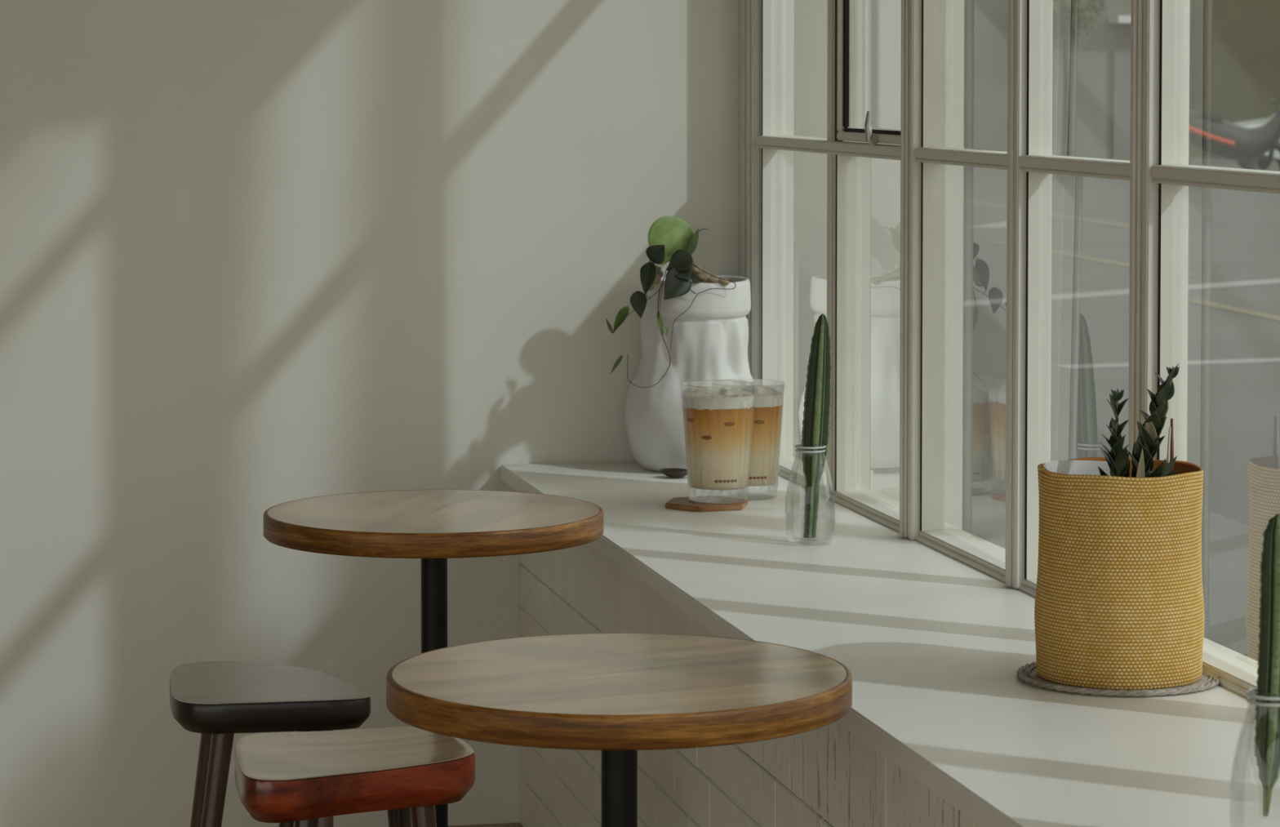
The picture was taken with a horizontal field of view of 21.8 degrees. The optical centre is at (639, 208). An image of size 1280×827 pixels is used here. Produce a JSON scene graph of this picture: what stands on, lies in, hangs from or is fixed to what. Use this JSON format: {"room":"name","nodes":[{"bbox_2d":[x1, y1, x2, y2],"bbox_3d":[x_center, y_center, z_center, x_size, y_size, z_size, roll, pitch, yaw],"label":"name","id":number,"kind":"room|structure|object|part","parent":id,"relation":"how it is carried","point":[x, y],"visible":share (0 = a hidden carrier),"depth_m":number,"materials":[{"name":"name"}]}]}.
{"room":"cafe","nodes":[
{"label":"cafe","id":0,"kind":"room"},
{"bbox_2d":[0,0,738,826],"bbox_3d":[-2.165,-0.418,5.710,5.610,3.500,0.220,0,2,-12],"label":"wall","id":1,"kind":"structure","parent":0,"point":[256,256],"depth_m":5.94,"materials":[{"name":"paint"}]},
{"bbox_2d":[448,822,523,826],"bbox_3d":[-1.419,1.373,1.225,5.200,0.120,9.000,0,2,-12],"label":"floor","id":2,"kind":"structure","parent":0,"point":[504,824],"depth_m":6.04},
{"bbox_2d":[169,661,370,826],"bbox_3d":[-0.567,0.935,5.024,0.287,0.451,0.364,0,2,-12],"label":"stool","id":3,"kind":"object","parent":2,"relation":"on","point":[217,700],"visible":0.99,"depth_m":4.89,"materials":[{"name":"brown wood"}]},
{"bbox_3d":[-0.672,0.954,5.095,0.092,0.407,0.033,1,3,30],"label":"leg","id":4,"kind":"part","parent":3,"relation":"part of","materials":[{"name":"brown wood"}]},
{"bbox_3d":[-0.635,0.962,4.893,0.033,0.407,0.106,2,3,35],"label":"leg","id":5,"kind":"part","parent":3,"relation":"part of","materials":[{"name":"brown wood"}]},
{"bbox_3d":[-0.567,0.736,5.016,0.287,0.048,0.364,0,2,-12],"label":"seat","id":6,"kind":"part","parent":3,"relation":"part of","materials":[{"name":"brown wood"}]},
{"bbox_3d":[-0.567,0.710,5.014,0.285,0.001,0.361,0,2,-12],"label":"seat","id":7,"kind":"part","parent":3,"relation":"part of","materials":[{"name":"brown wood"}]},
{"bbox_3d":[-0.466,0.961,4.925,0.034,0.406,0.089,0,2,-12],"label":"leg","id":8,"kind":"part","parent":3,"relation":"part of","materials":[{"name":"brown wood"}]},
{"bbox_2d":[235,725,475,826],"bbox_3d":[-0.387,0.953,4.483,0.319,0.458,0.328,0,2,-12],"label":"stool","id":9,"kind":"object","parent":2,"relation":"on","point":[299,779],"visible":0.94,"depth_m":4.40,"materials":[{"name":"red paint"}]},
{"bbox_3d":[-0.491,0.981,4.558,0.074,0.396,0.033,1,3,24],"label":"leg","id":10,"kind":"part","parent":9,"relation":"part of","materials":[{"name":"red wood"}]},
{"bbox_3d":[-0.451,0.988,4.369,0.033,0.396,0.078,2,3,34],"label":"leg","id":11,"kind":"part","parent":9,"relation":"part of","materials":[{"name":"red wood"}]},
{"bbox_3d":[-0.387,0.730,4.474,0.316,0.012,0.326,0,2,-12],"label":"seat","id":12,"kind":"part","parent":9,"relation":"part of","materials":[{"name":"red wood"}]},
{"bbox_3d":[-0.321,0.980,4.592,0.033,0.396,0.078,2,3,34],"label":"leg","id":13,"kind":"part","parent":9,"relation":"part of","materials":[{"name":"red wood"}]},
{"bbox_3d":[-0.272,0.986,4.419,0.078,0.396,0.033,2,3,43],"label":"leg","id":14,"kind":"part","parent":9,"relation":"part of","materials":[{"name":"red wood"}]},
{"bbox_2d":[263,489,604,826],"bbox_3d":[-0.303,0.804,4.921,0.500,0.720,0.500,1,2,15],"label":"cafe table","id":15,"kind":"object","parent":2,"relation":"on","point":[433,526],"visible":0.98,"depth_m":4.81,"materials":[{"name":"brown wood"}]},
{"bbox_2d":[386,632,852,826],"bbox_3d":[-0.022,0.857,3.597,0.500,0.720,0.500,-1,3,-26],"label":"cafe table","id":16,"kind":"object","parent":2,"relation":"on","point":[618,695],"visible":1,"depth_m":3.50,"materials":[{"name":"brown wood"}]},
{"bbox_2d":[519,497,982,826],"bbox_3d":[0.627,0.925,3.068,0.431,0.628,6.200,0,2,-12],"label":"wall","id":17,"kind":"structure","parent":0,"point":[827,775],"depth_m":4.72,"materials":[{"name":"paint"}]},
{"bbox_2d":[500,461,1279,826],"bbox_3d":[0.610,0.597,3.051,0.463,0.028,6.199,0,2,-12],"label":"windowsill","id":18,"kind":"structure","parent":17,"relation":"on","point":[933,645],"depth_m":4.04,"materials":[{"name":"paint"}]},
{"bbox_2d":[660,467,688,477],"bbox_3d":[0.106,0.462,5.832,0.141,0.016,0.047,0,2,2],"label":"wooden spoon","id":19,"kind":"object","parent":18,"relation":"on","point":[671,472],"visible":0.55,"depth_m":5.82,"materials":[{"name":"brown wood"}]},
{"bbox_2d":[624,275,755,471],"bbox_3d":[0.098,0.295,5.969,0.245,0.342,0.248,0,2,-12],"label":"vase","id":20,"kind":"object","parent":18,"relation":"on","point":[710,340],"visible":0.71,"depth_m":5.88,"materials":[{"name":"white ceramic"}]},
{"bbox_2d":[605,215,735,387],"bbox_3d":[0.052,0.160,5.933,0.267,0.298,0.208,0,2,-12],"label":"trailing plant","id":21,"kind":"object","parent":20,"relation":"in","point":[672,239],"visible":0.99,"depth_m":5.86,"materials":[{"name":"green plant"}]},
{"bbox_3d":[0.003,0.159,5.831,0.109,0.116,0.010,-1,3,-28],"label":"stem","id":22,"kind":"part","parent":21,"relation":"part of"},
{"bbox_3d":[0.014,0.227,5.835,0.078,0.173,0.022,0,2,-12],"label":"stem","id":23,"kind":"part","parent":21,"relation":"part of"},
{"bbox_3d":[0.038,0.158,5.840,0.002,0.067,0.019,1,2,21],"label":"stem","id":24,"kind":"part","parent":21,"relation":"part of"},
{"bbox_3d":[0.108,0.167,5.865,0.120,0.156,0.036,0,2,-12],"label":"stem","id":25,"kind":"part","parent":21,"relation":"part of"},
{"bbox_2d":[665,495,747,511],"bbox_3d":[0.109,0.482,5.445,0.143,0.009,0.135,0,2,-12],"label":"coaster","id":26,"kind":"object","parent":18,"relation":"on","point":[710,503],"visible":1,"depth_m":5.42,"materials":[{"name":"brown wood"}]},
{"bbox_2d":[680,379,756,503],"bbox_3d":[0.128,0.381,5.447,0.124,0.193,0.124,1,2,16],"label":"glass","id":27,"kind":"object","parent":26,"relation":"on","point":[718,423],"visible":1,"depth_m":5.40,"materials":[{"name":"clear glass"}]},
{"bbox_2d":[711,378,785,499],"bbox_3d":[0.181,0.386,5.568,0.124,0.193,0.124,-2,3,-43],"label":"glass","id":28,"kind":"object","parent":18,"relation":"on","point":[767,411],"visible":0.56,"depth_m":5.52,"materials":[{"name":"clear glass"}]},
{"bbox_2d":[785,444,835,546],"bbox_3d":[0.256,0.429,5.016,0.076,0.150,0.076,0,2,-12],"label":"glass bottle vase","id":29,"kind":"object","parent":18,"relation":"on","point":[797,446],"visible":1,"depth_m":5.00,"materials":[{"name":"clear glass"}]},
{"bbox_2d":[801,313,831,538],"bbox_3d":[0.266,0.327,5.017,0.038,0.338,0.033,-2,3,-44],"label":"cactus cutting","id":30,"kind":"object","parent":29,"relation":"in","point":[815,428],"visible":1,"depth_m":5.01,"materials":[{"name":"green plant"}]},
{"bbox_2d":[1017,661,1220,697],"bbox_3d":[0.559,0.545,3.890,0.238,0.008,0.238,0,2,-12],"label":"placemat","id":31,"kind":"object","parent":18,"relation":"on","point":[1203,683],"visible":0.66,"depth_m":3.81,"materials":[{"name":"grey wicker"}]},
{"bbox_2d":[1034,457,1204,689],"bbox_3d":[0.560,0.421,3.885,0.197,0.248,0.194,-1,3,-26],"label":"woven basket","id":32,"kind":"object","parent":31,"relation":"on","point":[1119,604],"visible":1,"depth_m":3.80,"materials":[{"name":"wicker"}]},
{"bbox_2d":[1097,363,1180,477],"bbox_3d":[0.559,0.359,3.882,0.174,0.360,0.174,0,2,-12],"label":"succulent plant","id":33,"kind":"object","parent":32,"relation":"in","point":[1148,442],"visible":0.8,"depth_m":3.86,"materials":[{"name":"green plant"}]},
{"bbox_3d":[0.555,0.294,3.857,0.011,0.143,0.004,-1,3,-31],"label":"stem","id":34,"kind":"part","parent":33,"relation":"part of","materials":[{"name":"green plant"}]},
{"bbox_2d":[1166,417,1173,471],"bbox_3d":[0.620,0.300,3.902,0.012,0.108,0.006,-1,3,-30],"label":"marker","id":35,"kind":"object","parent":33,"relation":"in","point":[1170,456],"visible":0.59,"depth_m":3.90,"materials":[{"name":"plastic"}]},
{"bbox_2d":[1229,688,1279,825],"bbox_3d":[0.571,0.509,3.009,0.076,0.150,0.076,0,2,-12],"label":"glass bottle vase","id":36,"kind":"object","parent":18,"relation":"on","point":[1248,692],"visible":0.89,"depth_m":3.00,"materials":[{"name":"clear glass"}]},
{"bbox_2d":[1253,513,1279,816],"bbox_3d":[0.573,0.412,3.005,0.030,0.274,0.027,-2,3,-35],"label":"cactus cutting","id":37,"kind":"object","parent":36,"relation":"in","point":[1267,738],"visible":0.99,"depth_m":3.00,"materials":[{"name":"green plant"}]},
{"bbox_2d":[1203,637,1257,670],"bbox_3d":[1.204,-0.158,1.714,0.160,3.300,9.000,0,2,-12],"label":"wall","id":38,"kind":"structure","parent":0,"point":[1228,652],"depth_m":4.24,"materials":[{"name":"paint"}]},
{"bbox_2d":[737,0,777,391],"bbox_3d":[0.219,-0.430,6.046,0.058,1.784,0.102,0,2,-12],"label":"window frame","id":39,"kind":"structure","parent":38,"relation":"attached to","point":[749,162],"depth_m":6.03,"materials":[{"name":"paint"}]},
{"bbox_2d":[755,0,901,532],"bbox_3d":[0.335,-0.409,5.537,0.088,1.784,0.951,0,2,-12],"label":"window","id":40,"kind":"structure","parent":38,"relation":"in","point":[837,142],"depth_m":5.51,"materials":[{"name":"paint"}]},
{"bbox_3d":[0.291,0.178,5.798,0.004,0.565,0.469,0,2,-10],"label":"pane","id":41,"kind":"part","parent":40,"relation":"part of","materials":[{"name":"clear glass"}]},
{"bbox_3d":[0.291,-0.418,5.774,0.004,0.596,0.469,0,2,-10],"label":"pane","id":42,"kind":"part","parent":40,"relation":"part of","materials":[{"name":"clear glass"}]},
{"bbox_3d":[0.329,-0.103,5.548,0.048,0.022,0.943,0,2,-12],"label":"transom rail","id":43,"kind":"part","parent":40,"relation":"part of","materials":[{"name":"paint"}]},
{"bbox_3d":[0.343,-0.410,5.538,0.072,1.784,0.943,0,2,-12],"label":"frame","id":44,"kind":"part","parent":40,"relation":"part of","materials":[{"name":"paint"}]},
{"bbox_3d":[0.375,-0.399,5.272,0.022,0.588,0.399,0,2,-12],"label":"opening sash","id":45,"kind":"part","parent":40,"relation":"part of","materials":[{"name":"glass"}]},
{"bbox_3d":[0.393,0.198,5.313,0.004,0.565,0.441,0,2,-10],"label":"pane","id":46,"kind":"part","parent":40,"relation":"part of","materials":[{"name":"clear glass"}]},
{"bbox_3d":[0.393,-0.399,5.289,0.004,0.596,0.441,0,2,-10],"label":"pane","id":47,"kind":"part","parent":40,"relation":"part of","materials":[{"name":"clear glass"}]},
{"bbox_2d":[899,0,942,539],"bbox_3d":[0.427,-0.600,5.037,0.062,2.204,0.058,0,2,-12],"label":"window frame","id":48,"kind":"structure","parent":38,"relation":"attached to","point":[911,10],"depth_m":5.04,"materials":[{"name":"paint"}]},
{"bbox_2d":[914,0,1129,596],"bbox_3d":[0.544,-0.580,4.552,0.080,2.204,0.948,0,2,-12],"label":"window","id":49,"kind":"structure","parent":38,"relation":"in","point":[989,502],"depth_m":4.76,"materials":[{"name":"paint"}]},
{"bbox_3d":[0.496,-0.379,4.799,0.004,0.596,0.461,0,2,-10],"label":"pane","id":50,"kind":"part","parent":49,"relation":"part of","materials":[{"name":"clear glass"}]},
{"bbox_3d":[0.496,0.217,4.823,0.004,0.565,0.461,0,2,-10],"label":"pane","id":51,"kind":"part","parent":49,"relation":"part of","materials":[{"name":"clear glass"}]},
{"bbox_3d":[0.548,-0.580,4.553,0.072,2.204,0.940,0,2,-12],"label":"frame","id":52,"kind":"part","parent":49,"relation":"part of","materials":[{"name":"paint"}]},
{"bbox_3d":[0.534,-0.064,4.571,0.048,0.022,0.940,0,2,-12],"label":"transom rail","id":53,"kind":"part","parent":49,"relation":"part of","materials":[{"name":"paint"}]},
{"bbox_2d":[1128,0,1189,462],"bbox_3d":[0.632,-0.561,4.059,0.062,2.204,0.062,0,2,-12],"label":"window frame","id":54,"kind":"structure","parent":38,"relation":"attached to","point":[1144,14],"depth_m":4.06,"materials":[{"name":"paint"}]},
{"bbox_2d":[1150,0,1279,702],"bbox_3d":[0.750,-0.541,3.572,0.080,2.204,0.948,0,2,-12],"label":"window","id":55,"kind":"structure","parent":38,"relation":"in","point":[1235,676],"depth_m":4.04,"materials":[{"name":"paint"}]},
{"bbox_3d":[0.740,-0.024,3.591,0.048,0.022,0.940,0,2,-12],"label":"transom rail","id":56,"kind":"part","parent":55,"relation":"part of","materials":[{"name":"paint"}]},
{"bbox_3d":[0.754,-0.541,3.573,0.072,2.204,0.940,0,2,-12],"label":"frame","id":57,"kind":"part","parent":55,"relation":"part of","materials":[{"name":"paint"}]},
{"label":"outside","id":58,"kind":"structure","parent":0,"visible":0},
{"bbox_2d":[1001,156,1279,661],"bbox_3d":[26.726,-0.442,50.526,69.840,0.150,104.000,0,2,-12],"label":"street","id":59,"kind":"structure","parent":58,"point":[1233,410],"depth_m":17.85,"materials":[{"name":"grey asphalt"}]},
{"bbox_2d":[1001,221,1006,227],"bbox_3d":[3.715,0.155,33.700,0.350,0.006,1.803,1,2,22],"label":"road stripe","id":60,"kind":"object","parent":59,"relation":"on","point":[1004,223],"visible":0.02,"depth_m":33.47,"materials":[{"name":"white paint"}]},
{"bbox_2d":[1001,204,1129,228],"bbox_3d":[4.373,0.037,36.645,0.180,0.006,8.016,0,2,-8],"label":"road marking","id":61,"kind":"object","parent":59,"relation":"on","point":[1113,224],"visible":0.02,"depth_m":34.60,"materials":[{"name":"yellow paint"}]},
{"bbox_2d":[1001,0,1130,160],"bbox_3d":[5.306,-3.652,60.060,7.200,5.500,5.500,0,2,-12],"label":"building","id":62,"kind":"structure","parent":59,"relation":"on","point":[1099,61],"depth_m":58.33,"materials":[{"name":"grey paint"}]},
{"bbox_3d":[7.683,-1.805,58.302,1.000,1.950,0.059,0,2,-12],"label":"garage door","id":63,"kind":"part","parent":62,"relation":"part of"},
{"bbox_3d":[8.676,-1.814,58.510,0.770,1.950,0.059,0,2,-12],"label":"garage door","id":64,"kind":"part","parent":62,"relation":"part of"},
{"bbox_2d":[1053,0,1107,155],"bbox_3d":[7.345,-2.519,57.611,1.479,3.435,0.910,0,2,-12],"label":"tree","id":65,"kind":"object","parent":59,"relation":"on","point":[1067,11],"visible":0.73,"depth_m":57.58,"materials":[{"name":"green plant"}]},
{"bbox_2d":[1002,240,1199,276],"bbox_3d":[3.664,0.400,27.614,0.160,0.006,5.404,0,2,-10],"label":"road marking","id":66,"kind":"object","parent":59,"relation":"on","point":[1053,251],"visible":0.5,"depth_m":27.26,"materials":[{"name":"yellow paint"}]},
{"bbox_2d":[1002,278,1279,303],"bbox_3d":[3.291,0.582,23.069,5.910,0.006,0.320,-2,3,-44],"label":"road marking","id":67,"kind":"object","parent":59,"relation":"on","point":[1273,281],"visible":0.33,"depth_m":23.49,"materials":[{"name":"white paint"}]},
{"bbox_2d":[1052,357,1279,369],"bbox_3d":[3.268,0.803,17.587,2.322,0.006,0.200,-1,2,-20],"label":"road marking","id":68,"kind":"object","parent":59,"relation":"on","point":[1273,359],"visible":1,"depth_m":17.39,"materials":[{"name":"white paint"}]},
{"bbox_2d":[1187,298,1279,321],"bbox_3d":[3.967,0.682,20.582,0.140,0.006,3.705,0,2,-9],"label":"road marking","id":69,"kind":"object","parent":59,"relation":"on","point":[1268,316],"visible":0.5,"depth_m":21.40,"materials":[{"name":"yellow paint"}]},
{"bbox_2d":[1188,0,1279,157],"bbox_3d":[12.992,-4.054,63.832,8.400,6.000,4.050,0,2,-12],"label":"building","id":70,"kind":"structure","parent":59,"relation":"on","point":[1234,45],"depth_m":61.44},
{"bbox_3d":[9.880,-2.647,61.189,0.700,2.100,0.049,0,2,-12],"label":"doorway","id":71,"kind":"part","parent":70,"relation":"part of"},
{"bbox_2d":[1188,99,1279,171],"bbox_3d":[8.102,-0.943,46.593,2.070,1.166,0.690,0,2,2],"label":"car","id":72,"kind":"object","parent":59,"relation":"on","point":[1208,132],"visible":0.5,"depth_m":46.39,"materials":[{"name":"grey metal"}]},
{"bbox_3d":[7.717,-1.284,46.594,0.886,0.132,0.368,0,2,2],"label":"seat","id":73,"kind":"part","parent":72,"relation":"part of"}
]}

